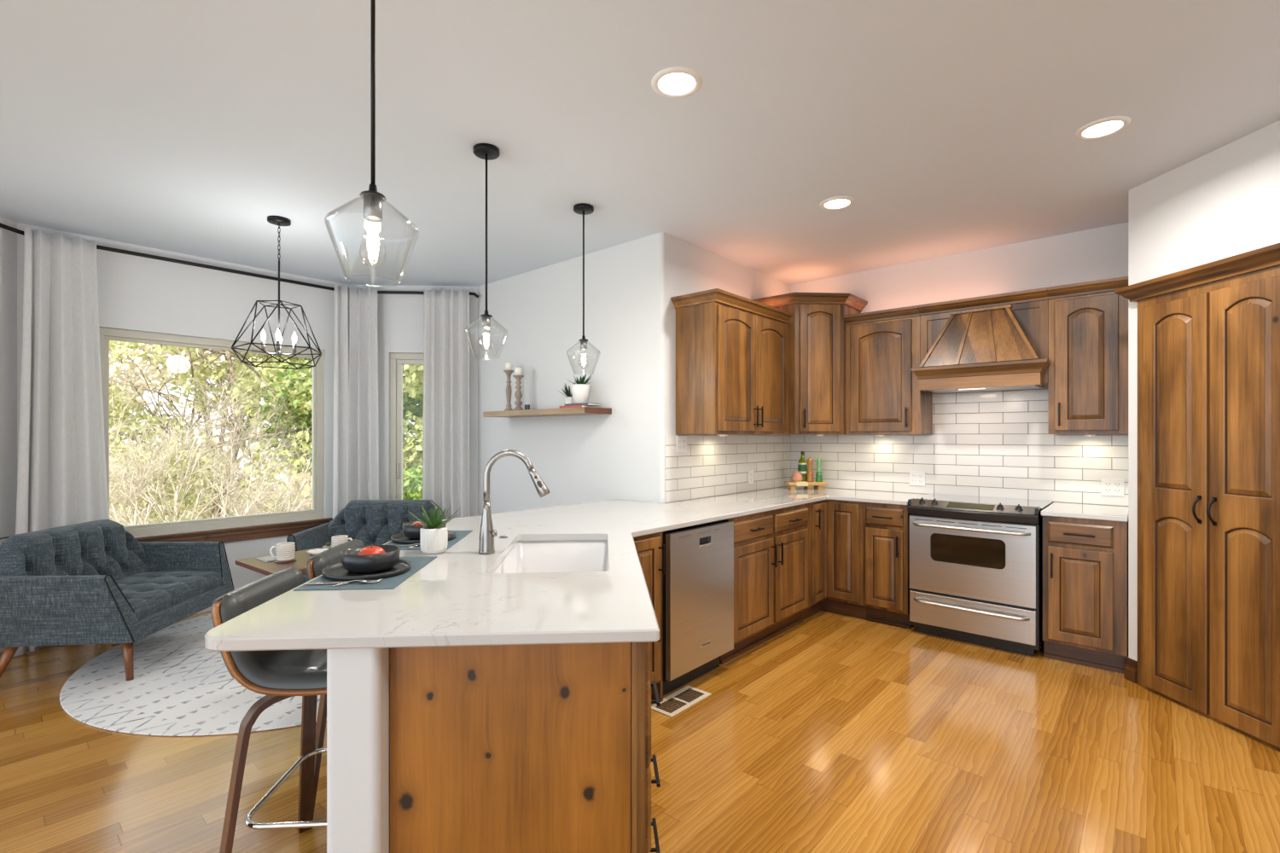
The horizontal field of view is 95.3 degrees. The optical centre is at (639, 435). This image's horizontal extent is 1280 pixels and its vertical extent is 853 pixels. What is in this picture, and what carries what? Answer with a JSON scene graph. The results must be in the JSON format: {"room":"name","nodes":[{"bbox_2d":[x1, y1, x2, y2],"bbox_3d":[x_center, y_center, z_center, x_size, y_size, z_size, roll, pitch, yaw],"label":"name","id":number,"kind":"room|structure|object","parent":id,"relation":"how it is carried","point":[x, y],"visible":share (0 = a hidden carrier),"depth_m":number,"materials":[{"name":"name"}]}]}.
{"room":"kitchen","nodes":[
{"label":"kitchen","id":0,"kind":"room"},
{"bbox_2d":[0,216,17,652],"bbox_3d":[-4.087,-0.005,3.240,0.140,2.760,1.230,0,0,-4],"label":"wall","id":1,"kind":"structure","parent":0,"point":[8,239],"depth_m":3.73,"materials":[{"name":"paint"}]},
{"bbox_2d":[17,222,348,613],"bbox_3d":[-3.401,-0.005,4.610,0.182,2.760,2.080,0,0,41],"label":"wall","id":2,"kind":"structure","parent":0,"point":[136,293],"depth_m":4.61,"materials":[{"name":"paint"}]},
{"bbox_2d":[98,327,323,536],"bbox_3d":[-3.358,-0.013,4.687,0.065,1.505,1.511,0,0,41],"label":"window","id":3,"kind":"structure","parent":2,"relation":"attached to","point":[107,334],"depth_m":4.69,"materials":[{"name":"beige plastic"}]},
{"bbox_2d":[0,222,478,298],"bbox_3d":[-3.012,-1.269,4.305,0.890,0.083,3.633,0,0,41],"label":"curtain rod","id":4,"kind":"object","parent":2,"relation":"attached to","point":[2,225],"visible":0.67,"depth_m":4.51,"materials":[{"name":"black metal"}]},
{"bbox_2d":[13,226,109,657],"bbox_3d":[-3.804,0.020,3.856,0.134,2.698,0.509,0,0,30],"label":"curtain","id":5,"kind":"object","parent":4,"relation":"hanging from","point":[61,476],"visible":0.72,"depth_m":3.83,"materials":[{"name":"fabric"}]},
{"bbox_2d":[332,285,378,519],"bbox_3d":[-2.533,0.017,5.217,0.380,2.692,0.161,0,0,-23],"label":"curtain","id":6,"kind":"object","parent":4,"relation":"hanging from","point":[356,424],"visible":0.72,"depth_m":5.21,"materials":[{"name":"fabric"}]},
{"bbox_2d":[422,288,470,519],"bbox_3d":[-1.748,0.017,5.260,0.427,2.692,0.104,0,0,-4],"label":"curtain","id":7,"kind":"object","parent":4,"relation":"hanging from","point":[445,429],"visible":0.76,"depth_m":5.27,"materials":[{"name":"fabric"}]},
{"bbox_2d":[326,647,389,852],"bbox_3d":[-0.606,0.934,2.806,0.648,0.882,2.870,0,0,13],"label":"wall","id":8,"kind":"structure","parent":0,"point":[358,679],"depth_m":1.36,"materials":[{"name":"paint"}]},
{"bbox_2d":[203,486,929,651],"bbox_3d":[0.314,0.476,3.239,2.042,0.030,4.584,0,0,41],"label":"countertop","id":9,"kind":"structure","parent":8,"relation":"on","point":[456,599],"depth_m":1.68,"materials":[{"name":"white stone"}]},
{"bbox_2d":[293,556,436,590],"bbox_3d":[-0.898,0.460,1.972,0.290,0.002,0.464,0,0,-4],"label":"placemat","id":10,"kind":"object","parent":9,"relation":"on","point":[418,562],"visible":0.56,"depth_m":1.81,"materials":[{"name":"fabric"}]},
{"bbox_2d":[304,579,382,585],"bbox_3d":[-0.915,0.452,1.801,0.220,0.010,0.026,0,0,-6],"label":"fork","id":11,"kind":"object","parent":10,"relation":"on","point":[360,580],"visible":1,"depth_m":1.80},
{"bbox_2d":[331,569,400,587],"bbox_3d":[-0.862,0.451,1.852,0.016,0.014,0.219,0,0,41],"label":"knife","id":12,"kind":"object","parent":10,"relation":"on","point":[340,584],"visible":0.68,"depth_m":1.79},
{"bbox_2d":[321,558,411,581],"bbox_3d":[-0.912,0.449,1.956,0.271,0.018,0.271,0,0,41],"label":"plate","id":13,"kind":"object","parent":10,"relation":"on","point":[336,572],"visible":0.53,"depth_m":1.90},
{"bbox_2d":[340,545,400,574],"bbox_3d":[-0.908,0.419,1.971,0.182,0.066,0.182,0,0,41],"label":"bowl","id":14,"kind":"object","parent":13,"relation":"on","point":[352,562],"visible":0.98,"depth_m":1.91,"materials":[{"name":"ceramic"}]},
{"bbox_2d":[357,544,385,555],"bbox_3d":[-0.907,0.407,1.973,0.088,0.078,0.090,0,0,41],"label":"tomato","id":15,"kind":"object","parent":14,"relation":"in","point":[371,549],"visible":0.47,"depth_m":1.95,"materials":[{"name":"red plant"}]},
{"bbox_2d":[384,530,472,550],"bbox_3d":[-0.937,0.460,2.581,0.290,0.002,0.464,0,0,-4],"label":"placemat","id":16,"kind":"object","parent":9,"relation":"on","point":[460,534],"visible":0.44,"depth_m":2.49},
{"bbox_2d":[390,530,456,544],"bbox_3d":[-0.954,0.449,2.580,0.271,0.018,0.271,0,0,41],"label":"plate","id":17,"kind":"object","parent":16,"relation":"on","point":[400,538],"visible":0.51,"depth_m":2.54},
{"bbox_2d":[402,520,446,540],"bbox_3d":[-0.954,0.419,2.587,0.182,0.066,0.182,0,0,41],"label":"bowl","id":18,"kind":"object","parent":17,"relation":"on","point":[412,532],"visible":0.35,"depth_m":2.51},
{"bbox_2d":[404,505,459,554],"bbox_3d":[-0.813,0.369,2.303,0.212,0.185,0.207,0,0,-10],"label":"potted succulent","id":19,"kind":"object","parent":9,"relation":"on","point":[434,534],"visible":1,"depth_m":2.27,"materials":[{"name":"ceramic"}]},
{"bbox_2d":[420,525,448,554],"bbox_3d":[-0.811,0.411,2.298,0.101,0.100,0.101,0,0,41],"label":"pot","id":20,"kind":"object","parent":19,"relation":"attached to","point":[433,538],"depth_m":2.26,"materials":[{"name":"white ceramic"}]},
{"bbox_2d":[478,449,550,554],"bbox_3d":[-0.493,0.258,2.285,0.278,0.405,0.090,0,0,-4],"label":"faucet","id":21,"kind":"object","parent":9,"relation":"on","point":[487,534],"visible":1,"depth_m":2.28,"materials":[{"name":"silver metal"}]},
{"bbox_2d":[492,540,608,573],"bbox_3d":[-0.336,0.609,2.348,0.467,0.236,0.822,0,0,-4],"label":"sink","id":22,"kind":"object","parent":9,"relation":"in","point":[558,555],"visible":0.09,"depth_m":2.73,"materials":[{"name":"white ceramic"}]},
{"bbox_2d":[784,481,827,489],"bbox_3d":[1.420,0.429,4.999,0.330,0.064,0.170,0,0,0],"label":"serving riser","id":23,"kind":"object","parent":9,"relation":"on","point":[791,485],"visible":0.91,"depth_m":4.94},
{"bbox_2d":[791,471,802,482],"bbox_3d":[1.345,0.350,4.999,0.094,0.092,0.094,0,0,41],"label":"clay jar","id":24,"kind":"object","parent":23,"relation":"on","point":[796,477],"visible":1,"depth_m":4.97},
{"bbox_2d":[796,481,808,486],"bbox_3d":[1.365,0.409,4.944,0.100,0.033,0.076,0,0,0],"label":"folded cloth","id":25,"kind":"object","parent":23,"relation":"on","point":[801,483],"visible":1,"depth_m":4.91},
{"bbox_2d":[797,451,807,482],"bbox_3d":[1.402,0.266,5.034,0.074,0.262,0.074,0,0,41],"label":"oil bottle","id":26,"kind":"object","parent":23,"relation":"on","point":[802,465],"visible":0.86,"depth_m":5.01,"materials":[{"name":"green glass"}]},
{"bbox_2d":[806,457,813,482],"bbox_3d":[1.455,0.290,4.999,0.060,0.212,0.060,0,0,41],"label":"pepper mill","id":27,"kind":"object","parent":23,"relation":"on","point":[810,474],"visible":1,"depth_m":4.98,"materials":[{"name":"brown wood"}]},
{"bbox_2d":[815,457,822,482],"bbox_3d":[1.535,0.290,4.999,0.060,0.212,0.060,0,0,41],"label":"pepper mill","id":28,"kind":"object","parent":23,"relation":"on","point":[818,474],"visible":1,"depth_m":4.98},
{"bbox_2d":[348,285,477,516],"bbox_3d":[-2.127,-0.005,5.463,1.230,2.760,0.140,0,0,-4],"label":"wall","id":29,"kind":"structure","parent":0,"point":[399,317],"depth_m":5.39,"materials":[{"name":"paint"}]},
{"bbox_2d":[389,353,423,500],"bbox_3d":[-2.022,-0.013,5.456,0.600,1.505,0.087,0,0,-4],"label":"window","id":30,"kind":"structure","parent":29,"relation":"in","point":[397,360],"depth_m":5.43,"materials":[{"name":"beige plastic"}]},
{"bbox_2d":[477,232,673,515],"bbox_3d":[-0.690,-0.005,4.791,2.350,2.760,0.123,0,0,41],"label":"wall","id":31,"kind":"structure","parent":0,"point":[629,286],"depth_m":4.48,"materials":[{"name":"paint"}]},
{"bbox_2d":[482,407,611,418],"bbox_3d":[-0.763,-0.177,4.592,1.244,0.043,0.269,0,0,41],"label":"wall shelf","id":32,"kind":"object","parent":31,"relation":"attached to","point":[580,410],"visible":1,"depth_m":4.38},
{"bbox_2d":[503,362,513,411],"bbox_3d":[-1.099,-0.406,4.887,0.088,0.415,0.088,0,0,41],"label":"candlestick","id":33,"kind":"object","parent":32,"relation":"on","point":[509,371],"visible":0.94,"depth_m":4.87,"materials":[{"name":"brown wood"}]},
{"bbox_2d":[505,362,511,370],"bbox_3d":[-1.099,-0.576,4.887,0.053,0.064,0.053,0,0,34],"label":"candle","id":34,"kind":"object","parent":33,"relation":"on","point":[508,365],"depth_m":4.86,"materials":[{"name":"white wax"}]},
{"bbox_2d":[512,366,523,410],"bbox_3d":[-0.997,-0.380,4.784,0.088,0.362,0.088,0,0,41],"label":"candlestick","id":35,"kind":"object","parent":32,"relation":"on","point":[518,376],"visible":0.96,"depth_m":4.76,"materials":[{"name":"brown wood"}]},
{"bbox_2d":[515,366,521,375],"bbox_3d":[-0.997,-0.526,4.784,0.054,0.070,0.054,0,0,41],"label":"candle","id":36,"kind":"object","parent":35,"relation":"on","point":[518,370],"depth_m":4.76,"materials":[{"name":"white wax"}]},
{"bbox_2d":[556,378,575,403],"bbox_3d":[-0.548,-0.321,4.483,0.173,0.244,0.209,0,0,-24],"label":"shelf plant","id":37,"kind":"object","parent":32,"relation":"on","point":[568,398],"visible":0.6,"depth_m":4.46,"materials":[{"name":"green plant"}]},
{"bbox_2d":[559,405,598,408],"bbox_3d":[-0.449,-0.208,4.294,0.240,0.018,0.170,0,0,41],"label":"book","id":38,"kind":"object","parent":32,"relation":"on","point":[569,406],"visible":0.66,"depth_m":4.22,"materials":[{"name":"paper"}]},
{"bbox_2d":[564,402,600,406],"bbox_3d":[-0.419,-0.224,4.274,0.220,0.014,0.150,0,0,35],"label":"book","id":39,"kind":"object","parent":38,"relation":"on","point":[584,404],"visible":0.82,"depth_m":4.22,"materials":[{"name":"paper"}]},
{"bbox_2d":[568,373,592,403],"bbox_3d":[-0.436,-0.349,4.300,0.173,0.234,0.174,0,0,-27],"label":"shelf plant","id":40,"kind":"object","parent":39,"relation":"on","point":[580,391],"visible":0.94,"depth_m":4.25,"materials":[{"name":"green plant"}]},
{"bbox_2d":[0,0,1279,286],"bbox_3d":[0.202,-1.445,1.153,10.200,0.120,8.120,0,0,41],"label":"ceiling","id":41,"kind":"structure","parent":0,"point":[181,126],"depth_m":2.58,"materials":[{"name":"paint"}]},
{"bbox_2d":[231,215,321,369],"bbox_3d":[-2.312,-0.916,3.713,0.505,0.938,0.483,0,0,0],"label":"chandelier","id":42,"kind":"object","parent":41,"relation":"hanging from","point":[276,220],"visible":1,"depth_m":3.72,"materials":[{"name":"black metal"}]},
{"bbox_2d":[324,0,418,285],"bbox_3d":[-0.645,-0.878,1.410,0.207,1.012,0.207,0,0,41],"label":"pendant light","id":43,"kind":"object","parent":41,"relation":"hanging from","point":[373,200],"visible":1,"depth_m":1.41,"materials":[{"name":"glass"}]},
{"bbox_2d":[363,193,382,222],"bbox_3d":[-0.645,-0.548,1.410,0.042,0.055,0.042,0,0,41],"label":"socket","id":44,"kind":"object","parent":43,"relation":"attached to","point":[372,202],"depth_m":1.39,"materials":[{"name":"grey metal"}]},
{"bbox_2d":[464,143,508,359],"bbox_3d":[-0.743,-0.878,2.824,0.207,1.012,0.207,0,0,41],"label":"pendant light","id":45,"kind":"object","parent":41,"relation":"hanging from","point":[485,151],"visible":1,"depth_m":2.82,"materials":[{"name":"glass"}]},
{"bbox_2d":[482,315,490,328],"bbox_3d":[-0.743,-0.548,2.824,0.042,0.055,0.042,0,0,41],"label":"socket","id":46,"kind":"object","parent":45,"relation":"attached to","point":[485,319],"depth_m":2.81,"materials":[{"name":"grey metal"}]},
{"bbox_2d":[566,203,600,375],"bbox_3d":[-0.342,-0.878,3.540,0.207,1.012,0.207,0,0,41],"label":"pendant light","id":47,"kind":"object","parent":41,"relation":"hanging from","point":[584,209],"visible":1,"depth_m":3.54,"materials":[{"name":"glass"}]},
{"bbox_2d":[580,340,587,349],"bbox_3d":[-0.342,-0.548,3.540,0.042,0.055,0.042,0,0,41],"label":"socket","id":48,"kind":"object","parent":47,"relation":"attached to","point":[583,343],"depth_m":3.52,"materials":[{"name":"grey metal"}]},
{"bbox_2d":[651,66,702,98],"bbox_3d":[0.144,-1.380,2.291,0.200,0.010,0.200,0,0,41],"label":"recessed light","id":49,"kind":"object","parent":41,"relation":"in","point":[677,82],"visible":1,"depth_m":2.28,"materials":[{"name":"white paint"}]},
{"bbox_2d":[819,196,855,209],"bbox_3d":[1.174,-1.380,3.476,0.200,0.010,0.200,0,0,41],"label":"recessed light","id":50,"kind":"object","parent":41,"relation":"in","point":[839,202],"visible":1,"depth_m":3.46,"materials":[{"name":"white paint"}]},
{"bbox_2d":[1075,116,1131,139],"bbox_3d":[2.082,-1.380,2.628,0.200,0.010,0.200,0,0,41],"label":"recessed light","id":51,"kind":"object","parent":41,"relation":"in","point":[1104,127],"visible":1,"depth_m":2.62,"materials":[{"name":"white paint"}]},
{"bbox_2d":[0,610,1279,852],"bbox_3d":[-0.014,1.415,1.331,9.560,0.080,8.100,0,0,41],"label":"floor","id":52,"kind":"structure","parent":0,"point":[834,733],"depth_m":2.42,"materials":[{"name":"brown wood"}]},
{"bbox_2d":[59,613,319,736],"bbox_3d":[-2.107,1.370,3.963,2.600,0.008,2.600,0,0,21],"label":"round rug","id":53,"kind":"object","parent":52,"relation":"on","point":[179,687],"visible":0.33,"depth_m":3.09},
{"bbox_2d":[0,519,234,680],"bbox_3d":[-3.221,0.972,3.630,0.807,0.818,1.061,0,0,-6],"label":"loveseat","id":54,"kind":"object","parent":53,"relation":"on","point":[89,583],"visible":1,"depth_m":3.33,"materials":[{"name":"fabric"}]},
{"bbox_2d":[116,571,221,620],"bbox_3d":[-3.150,0.988,3.638,0.555,0.112,0.850,0,0,-6],"label":"seat cushion","id":55,"kind":"object","parent":54,"relation":"on","point":[148,595],"depth_m":3.68,"materials":[{"name":"fabric"}]},
{"bbox_2d":[235,547,323,575],"bbox_3d":[-1.890,1.030,3.305,0.524,0.670,0.524,0,0,37],"label":"side table","id":56,"kind":"object","parent":53,"relation":"on","point":[301,556],"visible":0.16,"depth_m":3.15,"materials":[{"name":"brown wood"}]},
{"bbox_2d":[256,555,276,562],"bbox_3d":[-2.060,0.692,3.300,0.150,0.006,0.150,0,0,40],"label":"folded napkin","id":57,"kind":"object","parent":56,"relation":"on","point":[266,559],"visible":0.55,"depth_m":3.26,"materials":[{"name":"white fabric"}]},
{"bbox_2d":[274,558,296,563],"bbox_3d":[-1.955,0.692,3.220,0.104,0.005,0.104,0,0,41],"label":"coaster","id":58,"kind":"object","parent":56,"relation":"on","point":[293,560],"visible":0.56,"depth_m":3.19,"materials":[{"name":"brown wood"}]},
{"bbox_2d":[269,542,295,562],"bbox_3d":[-1.961,0.643,3.212,0.089,0.092,0.109,0,0,37],"label":"mug","id":59,"kind":"object","parent":58,"relation":"on","point":[285,551],"visible":1,"depth_m":3.19,"materials":[{"name":"white ceramic"}]},
{"bbox_2d":[306,548,328,555],"bbox_3d":[-1.870,0.684,3.422,0.154,0.021,0.111,0,0,0],"label":"serving dish","id":60,"kind":"object","parent":56,"relation":"on","point":[313,552],"visible":0.48,"depth_m":3.44,"materials":[{"name":"white ceramic"}]},
{"bbox_2d":[331,535,352,547],"bbox_3d":[-1.783,0.648,3.487,0.109,0.092,0.089,0,0,-43],"label":"mug","id":61,"kind":"object","parent":56,"relation":"on","point":[335,540],"visible":0.48,"depth_m":3.45,"materials":[{"name":"white ceramic"}]},
{"bbox_2d":[286,500,445,582],"bbox_3d":[-2.160,0.972,4.744,1.061,0.818,0.807,0,0,-2],"label":"loveseat","id":62,"kind":"object","parent":53,"relation":"on","point":[374,522],"visible":0.41,"depth_m":4.94,"materials":[{"name":"fabric"}]},
{"bbox_2d":[210,566,326,852],"bbox_3d":[-0.976,0.907,1.797,0.433,0.931,0.530,0,0,-4],"label":"bar stool","id":63,"kind":"object","parent":52,"relation":"on","point":[280,675],"visible":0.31,"depth_m":1.62,"materials":[{"name":"leather"}]},
{"bbox_2d":[219,566,326,690],"bbox_3d":[-0.969,0.571,1.797,0.405,0.259,0.404,0,0,-4],"label":"shell","id":64,"kind":"object","parent":63,"relation":"on","point":[269,670],"depth_m":1.63,"materials":[{"name":"black leather"}]},
{"bbox_2d":[306,539,364,820],"bbox_3d":[-1.019,0.907,2.325,0.433,0.931,0.530,0,0,-4],"label":"bar stool","id":65,"kind":"object","parent":52,"relation":"on","point":[315,565],"visible":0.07,"depth_m":2.11,"materials":[{"name":"leather"}]},
{"bbox_2d":[313,539,364,577],"bbox_3d":[-1.012,0.571,2.326,0.405,0.259,0.404,0,0,-4],"label":"backrest","id":66,"kind":"object","parent":65,"relation":"on","point":[331,556],"depth_m":2.21,"materials":[{"name":"black leather"}]},
{"bbox_2d":[389,638,660,852],"bbox_3d":[-0.287,0.934,1.684,0.682,0.882,0.482,0,0,-4],"label":"base cabinet","id":67,"kind":"object","parent":52,"relation":"on","point":[537,748],"visible":0.71,"depth_m":1.45,"materials":[{"name":"brown wood"}]},
{"bbox_2d":[633,531,664,702],"bbox_3d":[-0.142,0.934,3.050,0.555,0.882,0.279,0,0,41],"label":"base cabinet","id":68,"kind":"object","parent":52,"relation":"on","point":[650,549],"visible":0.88,"depth_m":2.93,"materials":[{"name":"brown wood"}]},
{"bbox_2d":[651,686,711,717],"bbox_3d":[0.208,1.372,3.020,0.156,0.006,0.340,0,0,41],"label":"floor vent","id":69,"kind":"object","parent":52,"relation":"in","point":[688,704],"visible":0.96,"depth_m":3.01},
{"bbox_2d":[663,520,733,696],"bbox_3d":[0.146,0.941,3.392,0.564,0.868,0.600,0,0,41],"label":"dishwasher","id":70,"kind":"object","parent":52,"relation":"on","point":[698,578],"visible":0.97,"depth_m":3.17,"materials":[{"name":"silver metal"}]},
{"bbox_2d":[719,503,808,664],"bbox_3d":[0.683,0.934,4.050,0.640,0.882,1.070,0,0,41],"label":"base cabinet","id":71,"kind":"object","parent":52,"relation":"on","point":[771,548],"visible":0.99,"depth_m":3.81,"materials":[{"name":"brown wood"}]},
{"bbox_2d":[801,500,866,620],"bbox_3d":[1.418,0.934,4.711,0.869,0.882,0.885,0,0,41],"label":"base cabinet","id":72,"kind":"object","parent":52,"relation":"on","point":[835,526],"visible":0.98,"depth_m":4.38,"materials":[{"name":"brown wood"}]},
{"bbox_2d":[863,502,913,628],"bbox_3d":[1.943,0.934,4.411,0.313,0.882,0.640,0,0,41],"label":"base cabinet","id":73,"kind":"object","parent":52,"relation":"on","point":[886,526],"visible":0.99,"depth_m":4.20,"materials":[{"name":"brown wood"}]},
{"bbox_2d":[907,493,1053,656],"bbox_3d":[2.341,0.903,4.033,0.768,0.945,0.712,0,0,41],"label":"range","id":74,"kind":"object","parent":52,"relation":"on","point":[976,561],"visible":0.98,"depth_m":3.79,"materials":[{"name":"silver metal"}]},
{"bbox_2d":[913,493,1053,509],"bbox_3d":[2.391,0.456,4.090,0.768,0.009,0.560,0,0,41],"label":"cooktop","id":75,"kind":"object","parent":74,"relation":"in","point":[1028,503],"depth_m":4.06,"materials":[{"name":"black glass"}]},
{"bbox_2d":[1042,516,1128,674],"bbox_3d":[2.800,0.934,3.656,0.398,0.882,0.640,0,0,41],"label":"base cabinet","id":76,"kind":"object","parent":52,"relation":"on","point":[1085,561],"visible":1,"depth_m":3.44,"materials":[{"name":"brown wood"}]},
{"bbox_2d":[1041,502,1128,522],"bbox_3d":[2.814,0.476,3.674,0.408,0.030,0.625,0,0,41],"label":"countertop","id":77,"kind":"structure","parent":76,"relation":"on","point":[1056,509],"depth_m":3.54,"materials":[{"name":"white stone"}]},
{"bbox_2d":[1113,243,1279,751],"bbox_3d":[2.901,0.277,2.747,0.387,2.196,1.118,0,0,-4],"label":"pantry cabinet","id":78,"kind":"object","parent":52,"relation":"on","point":[1208,355],"visible":1,"depth_m":2.80,"materials":[{"name":"brown wood"}]},
{"bbox_2d":[673,236,790,501],"bbox_3d":[0.759,-0.005,4.756,0.130,2.760,1.740,0,0,41],"label":"wall","id":79,"kind":"structure","parent":0,"point":[695,269],"depth_m":4.39,"materials":[{"name":"paint"}]},
{"bbox_2d":[665,436,791,502],"bbox_3d":[0.778,0.230,4.672,0.008,0.460,1.821,0,0,41],"label":"backsplash","id":80,"kind":"structure","parent":79,"relation":"attached to","point":[711,466],"depth_m":4.52,"materials":[{"name":"tile"}]},
{"bbox_2d":[676,436,686,452],"bbox_3d":[0.295,0.060,4.112,0.007,0.116,0.118,0,0,41],"label":"wall outlet","id":81,"kind":"object","parent":80,"relation":"attached to","point":[681,440],"visible":1,"depth_m":4.11,"materials":[{"name":"white paint"}]},
{"bbox_2d":[748,469,753,483],"bbox_3d":[0.916,0.340,4.817,0.007,0.116,0.075,0,0,41],"label":"wall outlet","id":82,"kind":"object","parent":80,"relation":"attached to","point":[750,472],"visible":1,"depth_m":4.82,"materials":[{"name":"white paint"}]},
{"bbox_2d":[670,288,792,434],"bbox_3d":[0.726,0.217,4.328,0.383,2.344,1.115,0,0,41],"label":"upper cabinet","id":83,"kind":"object","parent":79,"relation":"attached to","point":[733,351],"visible":0.98,"depth_m":4.03,"materials":[{"name":"brown wood"}]},
{"bbox_2d":[790,222,1128,506],"bbox_3d":[2.322,-0.005,4.617,2.640,2.760,0.120,0,0,41],"label":"wall","id":84,"kind":"structure","parent":0,"point":[1098,253],"depth_m":4.31,"materials":[{"name":"paint"}]},
{"bbox_2d":[751,292,867,434],"bbox_3d":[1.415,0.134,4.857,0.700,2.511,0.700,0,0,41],"label":"upper cabinet","id":85,"kind":"object","parent":84,"relation":"attached to","point":[817,325],"visible":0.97,"depth_m":4.63,"materials":[{"name":"brown wood"}]},
{"bbox_2d":[843,305,932,434],"bbox_3d":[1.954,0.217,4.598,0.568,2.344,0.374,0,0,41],"label":"upper cabinet","id":86,"kind":"object","parent":84,"relation":"attached to","point":[883,396],"visible":0.96,"depth_m":4.47,"materials":[{"name":"brown wood"}]},
{"bbox_2d":[791,385,1128,506],"bbox_3d":[2.282,0.065,4.566,2.390,0.820,0.008,0,0,41],"label":"backsplash","id":87,"kind":"structure","parent":84,"relation":"attached to","point":[994,444],"depth_m":4.33,"materials":[{"name":"tile"}]},
{"bbox_2d":[909,471,925,486],"bbox_3d":[2.199,0.340,4.628,0.118,0.116,0.007,0,0,41],"label":"wall outlet","id":88,"kind":"object","parent":87,"relation":"attached to","point":[916,478],"visible":1,"depth_m":4.62,"materials":[{"name":"white paint"}]},
{"bbox_2d":[1101,477,1124,496],"bbox_3d":[3.103,0.340,3.831,0.118,0.116,0.007,0,0,41],"label":"wall outlet","id":89,"kind":"object","parent":87,"relation":"attached to","point":[1114,487],"visible":1,"depth_m":3.83,"materials":[{"name":"white paint"}]},
{"bbox_2d":[910,287,1050,393],"bbox_3d":[2.414,-0.639,4.114,0.810,0.632,0.491,0,0,41],"label":"range hood","id":90,"kind":"object","parent":84,"relation":"attached to","point":[995,342],"visible":1,"depth_m":3.97,"materials":[{"name":"brown wood"}]},
{"bbox_2d":[1047,276,1128,434],"bbox_3d":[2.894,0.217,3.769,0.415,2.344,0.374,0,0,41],"label":"upper cabinet","id":91,"kind":"object","parent":84,"relation":"attached to","point":[1088,322],"visible":0.92,"depth_m":3.65,"materials":[{"name":"brown wood"}]},
{"bbox_2d":[1128,120,1279,661],"bbox_3d":[2.989,-0.005,0.762,0.140,2.760,5.091,0,0,-4],"label":"wall","id":92,"kind":"structure","parent":0,"point":[1222,203],"depth_m":2.94,"materials":[{"name":"paint"}]},
{"bbox_3d":[3.016,-0.005,3.498,0.120,2.760,0.640,0,0,41],"label":"wall","id":93,"kind":"structure","parent":0,"visible":0},
{"bbox_2d":[1123,656,1137,683],"bbox_3d":[2.757,1.315,3.289,0.038,0.120,0.106,0,0,14],"label":"baseboard","id":94,"kind":"structure","parent":93,"relation":"attached to","point":[1131,666],"depth_m":3.27,"materials":[{"name":"brown wood"}]},
{"label":"outside","id":95,"kind":"structure","parent":0,"visible":0},
{"bbox_2d":[109,491,300,526],"bbox_3d":[-7.622,2.425,17.304,22.700,0.100,38.000,0,0,41],"label":"ground","id":96,"kind":"structure","parent":95,"point":[189,518],"depth_m":16.92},
{"bbox_2d":[109,341,232,519],"bbox_3d":[-13.010,-1.689,13.305,6.493,8.153,7.305,0,0,33],"label":"leafy tree","id":97,"kind":"object","parent":96,"relation":"on","point":[136,432],"visible":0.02,"depth_m":13.95,"materials":[{"name":"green plant"}]},
{"bbox_2d":[109,372,310,525],"bbox_3d":[-6.603,0.682,7.689,3.628,3.410,4.147,0,0,6],"label":"bare shrub","id":98,"kind":"object","parent":96,"relation":"on","point":[130,482],"visible":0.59,"depth_m":8.07,"materials":[{"name":"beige plant"}]},
{"bbox_2d":[109,340,311,521],"bbox_3d":[-10.273,-1.943,14.096,7.465,8.765,8.210,0,0,-44],"label":"leafy tree","id":99,"kind":"object","parent":96,"relation":"on","point":[162,376],"visible":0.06,"depth_m":12.29,"materials":[{"name":"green plant"}]},
{"bbox_2d":[109,345,312,525],"bbox_3d":[-7.597,0.459,9.512,7.148,5.779,4.341,0,0,-19],"label":"bare shrub","id":100,"kind":"object","parent":96,"relation":"on","point":[195,439],"visible":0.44,"depth_m":9.53,"materials":[{"name":"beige plant"}]},
{"bbox_2d":[109,340,312,520],"bbox_3d":[-8.391,-1.159,11.739,5.002,7.109,5.795,0,0,34],"label":"leafy tree","id":101,"kind":"object","parent":96,"relation":"on","point":[194,374],"visible":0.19,"depth_m":11.21,"materials":[{"name":"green plant"}]},
{"bbox_2d":[109,409,312,525],"bbox_3d":[-4.952,1.010,7.474,3.020,2.755,4.390,0,0,14],"label":"bare shrub","id":102,"kind":"object","parent":96,"relation":"on","point":[255,508],"visible":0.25,"depth_m":7.52,"materials":[{"name":"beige plant"}]},
{"bbox_2d":[109,349,423,516],"bbox_3d":[-6.162,-1.183,11.122,6.380,7.131,5.479,0,0,-29],"label":"leafy tree","id":103,"kind":"object","parent":96,"relation":"on","point":[416,404],"visible":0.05,"depth_m":10.79,"materials":[{"name":"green plant"}]},
{"bbox_2d":[239,364,423,513],"bbox_3d":[-3.511,-1.782,11.418,4.618,8.356,7.335,0,0,34],"label":"leafy tree","id":104,"kind":"object","parent":96,"relation":"on","point":[415,381],"visible":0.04,"depth_m":9.65,"materials":[{"name":"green plant"}]},
{"bbox_2d":[243,354,422,465],"bbox_3d":[-6.433,-3.823,15.130,8.769,12.423,8.994,0,0,9],"label":"leafy tree","id":105,"kind":"object","parent":96,"relation":"on","point":[253,354],"visible":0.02,"depth_m":14.54,"materials":[{"name":"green plant"}]},
{"bbox_2d":[289,472,418,511],"bbox_3d":[-3.721,1.465,9.685,3.615,1.780,0.061,0,0,-25],"label":"shrub","id":106,"kind":"object","parent":96,"relation":"on","point":[308,482],"visible":0.02,"depth_m":8.99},
{"bbox_2d":[296,443,422,511],"bbox_3d":[-4.115,0.996,9.219,2.252,2.762,1.764,0,0,1],"label":"leafy shrub","id":107,"kind":"object","parent":96,"relation":"on","point":[410,492],"visible":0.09,"depth_m":8.86,"materials":[{"name":"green plant"}]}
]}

